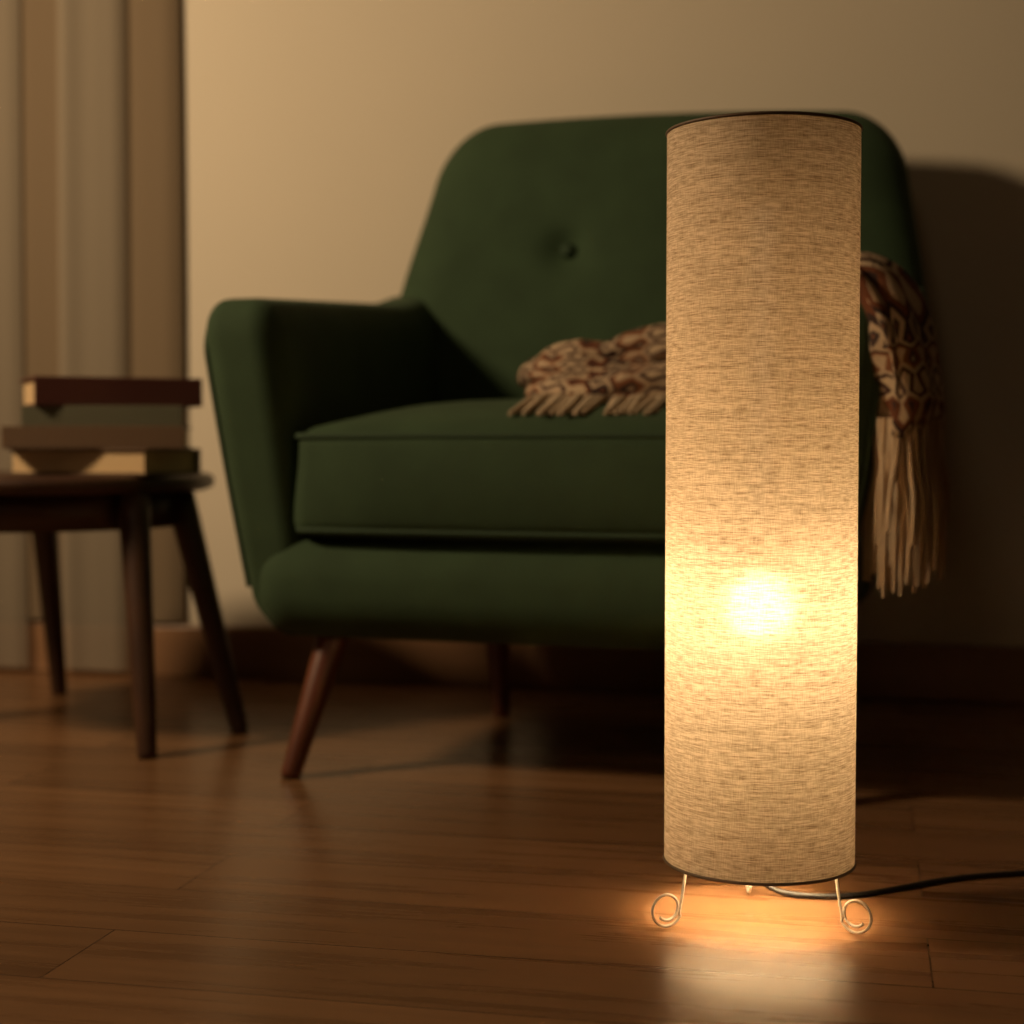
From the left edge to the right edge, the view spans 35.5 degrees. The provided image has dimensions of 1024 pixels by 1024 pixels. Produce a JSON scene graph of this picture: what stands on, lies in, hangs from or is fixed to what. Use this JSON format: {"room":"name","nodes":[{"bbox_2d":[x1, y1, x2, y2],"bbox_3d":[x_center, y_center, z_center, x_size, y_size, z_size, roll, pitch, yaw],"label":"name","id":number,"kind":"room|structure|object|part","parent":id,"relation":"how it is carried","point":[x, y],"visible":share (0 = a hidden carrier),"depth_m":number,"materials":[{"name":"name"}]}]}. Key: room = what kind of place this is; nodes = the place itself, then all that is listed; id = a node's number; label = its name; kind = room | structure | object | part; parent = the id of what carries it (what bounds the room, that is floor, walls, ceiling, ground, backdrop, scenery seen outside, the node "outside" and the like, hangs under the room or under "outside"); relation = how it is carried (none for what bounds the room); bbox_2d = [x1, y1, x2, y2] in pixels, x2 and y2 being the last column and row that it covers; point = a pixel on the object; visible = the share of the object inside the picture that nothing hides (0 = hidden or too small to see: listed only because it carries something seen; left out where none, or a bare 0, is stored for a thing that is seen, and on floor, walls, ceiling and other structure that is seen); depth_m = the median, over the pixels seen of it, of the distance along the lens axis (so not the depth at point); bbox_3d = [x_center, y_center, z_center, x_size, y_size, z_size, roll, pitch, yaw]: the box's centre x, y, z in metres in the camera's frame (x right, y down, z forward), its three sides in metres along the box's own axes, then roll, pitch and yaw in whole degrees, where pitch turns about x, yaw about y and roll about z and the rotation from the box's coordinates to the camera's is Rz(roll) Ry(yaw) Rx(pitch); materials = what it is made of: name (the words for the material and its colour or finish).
{"room":"living room","nodes":[
{"label":"living room","id":0,"kind":"room"},
{"bbox_2d":[0,670,1023,1023],"bbox_3d":[-0.597,0.476,0.412,6.400,0.100,5.600,1,2,12],"label":"floor","id":1,"kind":"structure","parent":0,"point":[432,857],"depth_m":1.64,"materials":[{"name":"brown wood"}]},
{"bbox_2d":[0,471,247,758],"bbox_3d":[-0.726,0.141,2.495,0.617,0.403,0.562,1,3,27],"label":"side table","id":2,"kind":"object","parent":1,"relation":"on","point":[43,506],"visible":0.91,"depth_m":2.32,"materials":[{"name":"brown wood"}]},
{"bbox_3d":[-0.795,0.138,2.768,0.047,0.387,0.164,0,2,0],"label":"leg","id":3,"kind":"part","parent":2,"relation":"part of","materials":[{"name":"brown wood"}]},
{"bbox_2d":[1,376,201,474],"bbox_3d":[-0.615,-0.130,2.436,0.297,0.143,0.255,0,2,0],"label":"book stack","id":4,"kind":"object","parent":2,"relation":"on","point":[70,425],"visible":1,"depth_m":2.34,"materials":[{"name":"brown paper"}]},
{"bbox_3d":[-0.536,0.158,2.305,0.046,0.384,0.129,-1,3,-23],"label":"leg","id":5,"kind":"part","parent":2,"relation":"part of","materials":[{"name":"brown wood"}]},
{"bbox_3d":[-0.474,0.151,2.477,0.136,0.384,0.046,1,2,14],"label":"leg","id":6,"kind":"part","parent":2,"relation":"part of","materials":[{"name":"brown wood"}]},
{"bbox_2d":[204,111,927,778],"bbox_3d":[0.133,-0.155,2.381,0.917,1.006,0.808,1,3,18],"label":"armchair","id":7,"kind":"object","parent":1,"relation":"on","point":[382,483],"visible":0.62,"depth_m":2.13,"materials":[{"name":"green fabric"}]},
{"bbox_3d":[-0.262,0.243,2.164,0.045,0.229,0.126,2,3,40],"label":"leg","id":8,"kind":"part","parent":7,"relation":"part of","materials":[{"name":"brown wood"}]},
{"bbox_3d":[-0.243,-0.099,2.450,0.158,0.515,0.686,1,3,18],"label":"arm","id":9,"kind":"part","parent":7,"relation":"part of","materials":[{"name":"green fabric"}]},
{"bbox_2d":[294,399,665,542],"bbox_3d":[0.098,-0.070,2.287,0.652,0.192,0.598,1,3,18],"label":"seat cushion","id":10,"kind":"object","parent":7,"relation":"on","point":[366,470],"depth_m":2.03,"materials":[{"name":"green fabric"}]},
{"bbox_3d":[-0.023,0.226,2.587,0.045,0.222,0.079,1,3,18],"label":"leg","id":11,"kind":"part","parent":7,"relation":"part of","materials":[{"name":"brown wood"}]},
{"bbox_3d":[0.111,0.092,2.336,0.764,0.140,0.674,1,3,18],"label":"rail","id":12,"kind":"part","parent":7,"relation":"part of","materials":[{"name":"green fabric"}]},
{"bbox_3d":[0.228,-0.332,2.644,0.903,0.674,0.236,1,3,18],"label":"backrest","id":13,"kind":"part","parent":7,"relation":"part of","materials":[{"name":"green fabric"}]},
{"bbox_2d":[508,252,949,597],"bbox_3d":[0.281,-0.115,2.078,0.580,0.412,0.444,0,2,7],"label":"throw blanket","id":14,"kind":"object","parent":7,"relation":"on","point":[906,514],"visible":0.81,"depth_m":1.90,"materials":[{"name":"beige fabric"}]},
{"bbox_3d":[0.469,-0.090,2.218,0.158,0.515,0.686,1,3,18],"label":"arm","id":15,"kind":"part","parent":7,"relation":"part of","materials":[{"name":"green fabric"}]},
{"bbox_2d":[651,111,872,933],"bbox_3d":[0.240,0.014,1.490,0.196,0.731,0.180,1,2,14],"label":"floor lamp","id":16,"kind":"object","parent":1,"relation":"on","point":[764,207],"visible":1,"depth_m":1.42,"materials":[{"name":"fabric"}]},
{"bbox_2d":[764,870,1023,898],"bbox_3d":[0.666,0.346,1.654,0.879,0.055,0.046,-1,2,-12],"label":"power cord","id":17,"kind":"object","parent":1,"relation":"on","point":[774,889],"visible":0.73,"depth_m":1.58,"materials":[{"name":"black plastic"}]},
{"bbox_2d":[27,0,1023,646],"bbox_3d":[-0.023,-0.981,2.940,6.200,2.600,0.101,1,2,12],"label":"wall","id":18,"kind":"structure","parent":0,"point":[318,137],"depth_m":2.86,"materials":[{"name":"beige paint"}]},
{"bbox_2d":[0,0,183,670],"bbox_3d":[-1.252,-0.951,3.129,1.420,2.499,0.047,1,2,12],"label":"window curtain","id":19,"kind":"object","parent":18,"relation":"hanging from","point":[91,186],"visible":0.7,"depth_m":3.05,"materials":[{"name":"brown fabric"}]},
{"bbox_3d":[-1.420,-0.946,3.158,0.988,2.488,0.025,1,2,12],"label":"sheer panel","id":20,"kind":"part","parent":19,"relation":"part of","materials":[{"name":"white fabric"}]},
{"bbox_3d":[-0.801,-0.940,3.022,0.145,2.488,0.014,1,2,12],"label":"sheer panel","id":21,"kind":"part","parent":19,"relation":"part of","materials":[{"name":"white fabric"}]},
{"bbox_2d":[0,621,1023,703],"bbox_3d":[-0.036,0.271,2.937,6.200,0.098,0.015,1,2,12],"label":"baseboard","id":22,"kind":"structure","parent":18,"relation":"attached to","point":[885,671],"depth_m":2.91,"materials":[{"name":"brown wood"}]}
]}

